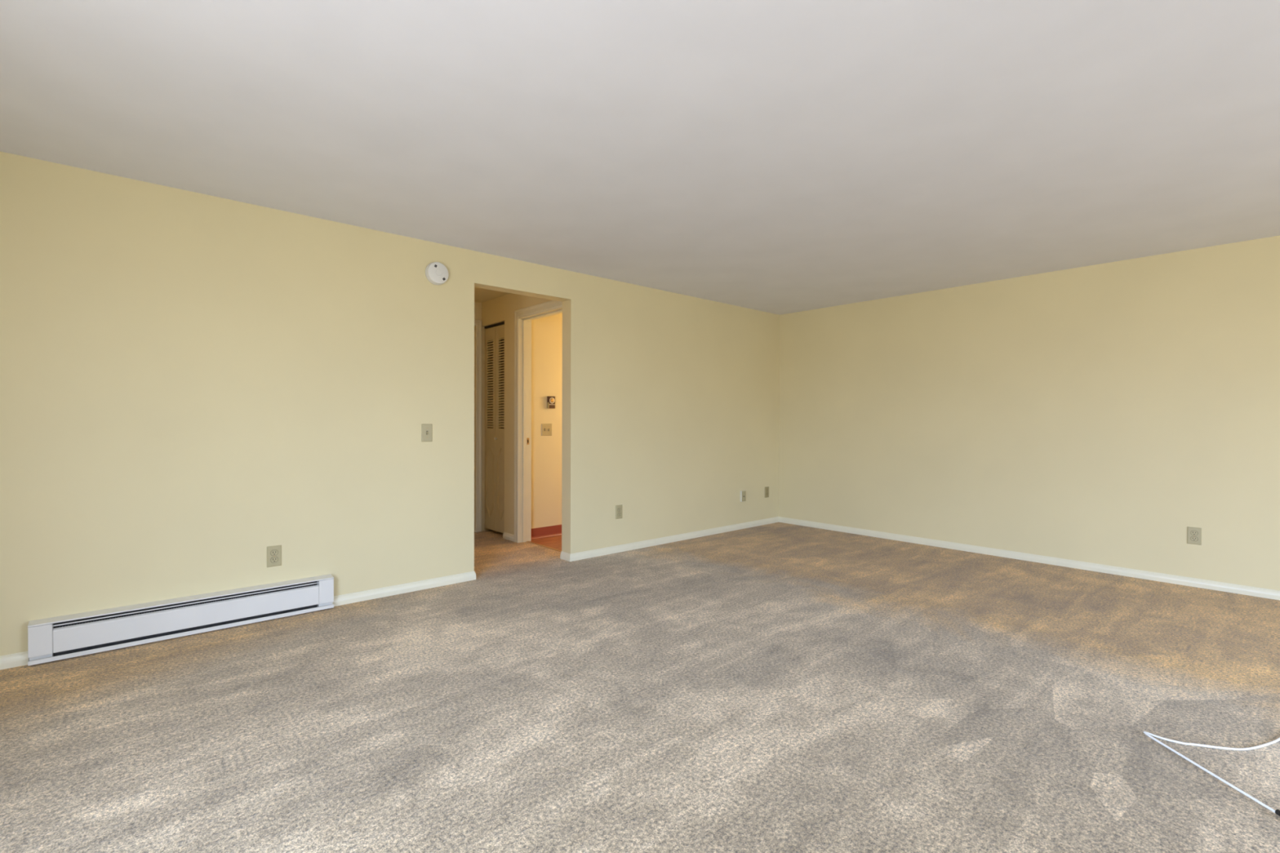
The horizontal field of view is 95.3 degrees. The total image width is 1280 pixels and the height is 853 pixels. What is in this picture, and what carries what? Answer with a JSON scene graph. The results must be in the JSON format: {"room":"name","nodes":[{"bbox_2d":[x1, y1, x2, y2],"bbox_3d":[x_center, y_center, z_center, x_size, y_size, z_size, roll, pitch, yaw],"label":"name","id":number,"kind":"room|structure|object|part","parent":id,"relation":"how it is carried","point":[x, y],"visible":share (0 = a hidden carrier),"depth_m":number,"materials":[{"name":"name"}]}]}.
{"room":"empty living room","nodes":[
{"label":"empty living room","id":0,"kind":"room"},
{"bbox_2d":[0,151,779,661],"bbox_3d":[-0.936,-0.078,4.345,6.751,2.290,0.122,0,1,-42],"label":"wall","id":1,"kind":"structure","parent":0,"point":[193,384],"depth_m":3.31,"materials":[{"name":"beige paint"}]},
{"bbox_2d":[0,651,28,670],"bbox_3d":[-3.040,1.048,2.399,0.731,0.058,0.014,0,1,-42],"label":"baseboard","id":2,"kind":"structure","parent":1,"relation":"attached to","point":[16,660],"depth_m":2.61,"materials":[{"name":"beige paint"}]},
{"bbox_2d":[27,573,333,666],"bbox_3d":[-2.284,0.973,3.038,1.245,0.186,0.060,0,1,-42],"label":"baseboard heater","id":3,"kind":"object","parent":1,"relation":"attached to","point":[69,636],"visible":1,"depth_m":2.94,"materials":[{"name":"white metal"}]},
{"bbox_3d":[-2.284,1.056,3.038,1.245,0.020,0.057,0,1,-42],"label":"rail","id":4,"kind":"part","parent":3,"relation":"part of","materials":[{"name":"white metal"}]},
{"bbox_3d":[-2.270,0.976,3.022,1.087,0.109,0.016,0,1,-42],"label":"panel","id":5,"kind":"part","parent":3,"relation":"part of","materials":[{"name":"white metal"}]},
{"bbox_2d":[266,545,281,567],"bbox_3d":[-2.052,0.728,3.276,0.070,0.115,0.009,0,1,-42],"label":"wall outlet","id":6,"kind":"object","parent":1,"relation":"attached to","point":[273,553],"visible":1,"depth_m":3.27,"materials":[{"name":"beige plastic"}]},
{"bbox_2d":[271,550,277,555],"bbox_3d":[-2.051,0.709,3.274,0.035,0.029,0.004,0,1,-42],"label":"receptacle","id":7,"kind":"object","parent":6,"relation":"attached to","point":[273,553],"depth_m":3.27,"materials":[{"name":"beige plastic"}]},
{"bbox_2d":[271,556,278,562],"bbox_3d":[-2.051,0.748,3.274,0.035,0.029,0.004,0,1,-42],"label":"receptacle","id":8,"kind":"object","parent":6,"relation":"attached to","point":[273,559],"depth_m":3.27,"materials":[{"name":"beige plastic"}]},
{"bbox_2d":[331,571,475,606],"bbox_3d":[-1.490,1.041,3.775,0.915,0.058,0.014,0,1,-42],"label":"baseboard","id":9,"kind":"structure","parent":1,"relation":"attached to","point":[353,597],"depth_m":3.74,"materials":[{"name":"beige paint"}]},
{"bbox_2d":[421,423,431,441],"bbox_3d":[-1.399,0.042,3.840,0.070,0.116,0.020,0,1,-42],"label":"light switch","id":10,"kind":"object","parent":1,"relation":"attached to","point":[426,428],"visible":1,"depth_m":3.84,"materials":[{"name":"beige plastic"}]},
{"bbox_2d":[425,262,448,284],"bbox_3d":[-1.341,-1.014,3.863,0.148,0.148,0.045,0,1,-42],"label":"smoke detector","id":11,"kind":"object","parent":1,"relation":"attached to","point":[436,273],"visible":1,"depth_m":3.84,"materials":[{"name":"white plastic"}]},
{"bbox_2d":[560,551,570,561],"bbox_3d":[-0.592,1.036,4.655,0.014,0.058,0.136,0,1,-42],"label":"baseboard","id":12,"kind":"structure","parent":1,"relation":"attached to","point":[565,556],"depth_m":4.66,"materials":[{"name":"beige paint"}]},
{"bbox_2d":[615,504,622,519],"bbox_3d":[-0.176,0.723,4.940,0.070,0.115,0.013,0,1,-42],"label":"wall outlet","id":13,"kind":"object","parent":1,"relation":"attached to","point":[618,508],"visible":1,"depth_m":4.93,"materials":[{"name":"beige plastic"}]},
{"bbox_2d":[569,516,778,561],"bbox_3d":[0.492,1.032,5.535,2.803,0.058,0.014,0,1,-42],"label":"baseboard","id":14,"kind":"structure","parent":1,"relation":"attached to","point":[631,546],"depth_m":5.30,"materials":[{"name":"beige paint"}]},
{"bbox_2d":[740,490,746,502],"bbox_3d":[1.065,0.720,6.034,0.068,0.112,0.025,0,1,-42],"label":"phone jack","id":15,"kind":"object","parent":1,"relation":"attached to","point":[743,493],"visible":1,"depth_m":6.02,"materials":[{"name":"beige plastic"}]},
{"bbox_3d":[1.072,0.720,6.026,0.062,0.106,0.002,0,1,-42],"label":"plate","id":16,"kind":"part","parent":15,"relation":"part of","materials":[{"name":"beige plastic"}]},
{"bbox_2d":[764,486,768,497],"bbox_3d":[1.375,0.712,6.319,0.070,0.115,0.009,0,1,-42],"label":"wall outlet","id":17,"kind":"object","parent":1,"relation":"attached to","point":[766,489],"visible":1,"depth_m":6.31,"materials":[{"name":"beige plastic"}]},
{"bbox_2d":[474,302,481,531],"bbox_3d":[-2.180,-0.092,5.392,1.500,2.290,0.100,0,1,-42],"label":"wall","id":18,"kind":"structure","parent":0,"point":[477,305],"depth_m":5.82,"materials":[{"name":"beige paint"}]},
{"bbox_2d":[474,319,481,532],"bbox_3d":[-1.927,-0.004,5.583,0.856,2.112,0.082,0,1,-42],"label":"door","id":19,"kind":"structure","parent":18,"relation":"in","point":[477,323],"depth_m":5.81,"materials":[{"name":"beige paint"}]},
{"bbox_3d":[-1.902,-1.028,5.550,0.856,0.062,0.017,0,1,-42],"label":"casing","id":20,"kind":"part","parent":19,"relation":"part of","materials":[{"name":"beige paint"}]},
{"bbox_2d":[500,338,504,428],"bbox_3d":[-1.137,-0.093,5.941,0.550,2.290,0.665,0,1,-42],"label":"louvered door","id":21,"kind":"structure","parent":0,"point":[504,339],"depth_m":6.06,"materials":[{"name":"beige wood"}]},
{"bbox_2d":[481,293,551,534],"bbox_3d":[-1.077,-0.088,5.370,0.120,2.290,1.598,0,1,-42],"label":"wall","id":22,"kind":"structure","parent":0,"point":[500,309],"depth_m":5.47,"materials":[{"name":"beige paint"}]},
{"bbox_2d":[484,321,504,533],"bbox_3d":[-1.414,0.011,5.697,0.053,2.024,0.460,0,1,-42],"label":"door","id":23,"kind":"structure","parent":22,"relation":"in","point":[495,437],"depth_m":5.70,"materials":[{"name":"paint"}]},
{"bbox_3d":[-1.488,0.552,5.788,0.004,0.640,0.122,0,1,-42],"label":"panel moulding","id":24,"kind":"part","parent":23,"relation":"part of","materials":[{"name":"paint"}]},
{"bbox_3d":[-1.488,0.552,5.788,0.004,0.700,0.153,0,1,-42],"label":"panel moulding","id":25,"kind":"part","parent":23,"relation":"part of","materials":[{"name":"paint"}]},
{"bbox_3d":[-1.337,0.554,5.618,0.004,0.700,0.143,0,1,-42],"label":"panel moulding","id":26,"kind":"part","parent":23,"relation":"part of","materials":[{"name":"paint"}]},
{"bbox_3d":[-1.337,0.554,5.618,0.004,0.640,0.114,0,1,-42],"label":"panel moulding","id":27,"kind":"part","parent":23,"relation":"part of","materials":[{"name":"paint"}]},
{"bbox_2d":[502,532,514,542],"bbox_3d":[-1.219,1.027,5.434,0.014,0.058,0.211,0,1,-42],"label":"baseboard","id":28,"kind":"structure","parent":22,"relation":"attached to","point":[508,536],"depth_m":5.43,"materials":[{"name":"beige paint"}]},
{"bbox_2d":[514,300,562,542],"bbox_3d":[-0.826,0.003,5.077,0.141,2.116,0.822,0,1,-42],"label":"trim","id":29,"kind":"structure","parent":22,"relation":"attached to","point":[523,317],"depth_m":5.32,"materials":[{"name":"beige paint"}]},
{"bbox_3d":[-1.124,-0.001,5.319,0.017,2.116,0.066,0,1,-42],"label":"casing","id":30,"kind":"part","parent":29,"relation":"part of","materials":[{"name":"beige paint"}]},
{"bbox_3d":[-0.869,-1.022,5.027,0.017,0.066,0.822,0,1,-42],"label":"casing","id":31,"kind":"part","parent":29,"relation":"part of","materials":[{"name":"beige paint"}]},
{"bbox_2d":[531,312,562,528],"bbox_3d":[0.003,-0.089,5.885,2.180,2.290,0.933,0,1,-42],"label":"wall","id":32,"kind":"structure","parent":0,"point":[547,331],"depth_m":5.58,"materials":[{"name":"beige paint"}]},
{"bbox_2d":[531,524,561,539],"bbox_3d":[-0.276,1.006,6.129,2.080,0.100,0.016,0,1,-42],"label":"baseboard","id":33,"kind":"structure","parent":32,"relation":"attached to","point":[552,531],"depth_m":5.58,"materials":[{"name":"red plastic"}]},
{"bbox_2d":[541,423,551,435],"bbox_3d":[-0.886,0.031,5.572,0.115,0.115,0.020,0,1,-42],"label":"double light switch","id":34,"kind":"object","parent":32,"relation":"attached to","point":[546,428],"visible":1,"depth_m":5.57,"materials":[{"name":"beige plastic"}]},
{"bbox_2d":[546,395,555,408],"bbox_3d":[-0.850,-0.231,5.591,0.074,0.116,0.037,0,1,-42],"label":"thermostat","id":35,"kind":"object","parent":32,"relation":"attached to","point":[550,400],"visible":1,"depth_m":5.58,"materials":[{"name":"silver plastic"}]},
{"bbox_2d":[0,522,1279,852],"bbox_3d":[0.704,1.119,2.504,6.751,0.060,8.270,0,1,-42],"label":"floor","id":36,"kind":"structure","parent":0,"point":[776,687],"depth_m":2.19,"materials":[{"name":"beige carpet"}]},
{"bbox_2d":[526,541,561,551],"bbox_3d":[-0.800,1.059,5.104,0.025,0.005,0.705,0,1,-42],"label":"trim","id":37,"kind":"structure","parent":36,"relation":"on","point":[526,541],"depth_m":5.14,"materials":[{"name":"gold metal"}]},
{"bbox_2d":[1143,731,1279,816],"bbox_3d":[2.116,1.090,2.067,1.048,0.015,0.400,0,1,-36],"label":"power cord","id":38,"kind":"object","parent":36,"relation":"on","point":[1277,811],"visible":1,"depth_m":1.98,"materials":[{"name":"white plastic"}]},
{"bbox_2d":[0,0,1279,315],"bbox_3d":[0.712,-1.241,2.483,6.751,0.080,8.270,0,1,-42],"label":"ceiling","id":39,"kind":"structure","parent":0,"point":[776,157],"depth_m":2.33,"materials":[{"name":"white paint"}]},
{"bbox_2d":[778,235,1279,591],"bbox_3d":[3.758,-0.059,4.052,0.120,2.290,6.550,0,1,-42],"label":"wall","id":40,"kind":"structure","parent":0,"point":[1101,413],"depth_m":4.52,"materials":[{"name":"beige paint"}]},
{"bbox_2d":[778,516,1279,599],"bbox_3d":[3.658,1.056,4.070,0.014,0.058,6.410,0,1,-42],"label":"baseboard","id":41,"kind":"structure","parent":40,"relation":"attached to","point":[1166,578],"depth_m":4.50,"materials":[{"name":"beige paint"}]},
{"bbox_2d":[1186,526,1201,545],"bbox_3d":[3.759,0.742,3.959,0.009,0.115,0.070,0,1,-42],"label":"wall outlet","id":42,"kind":"object","parent":40,"relation":"attached to","point":[1193,535],"visible":1,"depth_m":3.96,"materials":[{"name":"beige plastic"}]},
{"bbox_2d":[1191,536,1197,541],"bbox_3d":[3.757,0.762,3.957,0.004,0.029,0.035,0,1,-42],"label":"receptacle","id":43,"kind":"object","parent":42,"relation":"attached to","point":[1193,538],"depth_m":3.96,"materials":[{"name":"beige plastic"}]},
{"bbox_2d":[1191,530,1197,535],"bbox_3d":[3.757,0.723,3.957,0.004,0.029,0.035,0,1,-42],"label":"receptacle","id":44,"kind":"object","parent":42,"relation":"attached to","point":[1193,532],"depth_m":3.96,"materials":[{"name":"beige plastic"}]}
]}

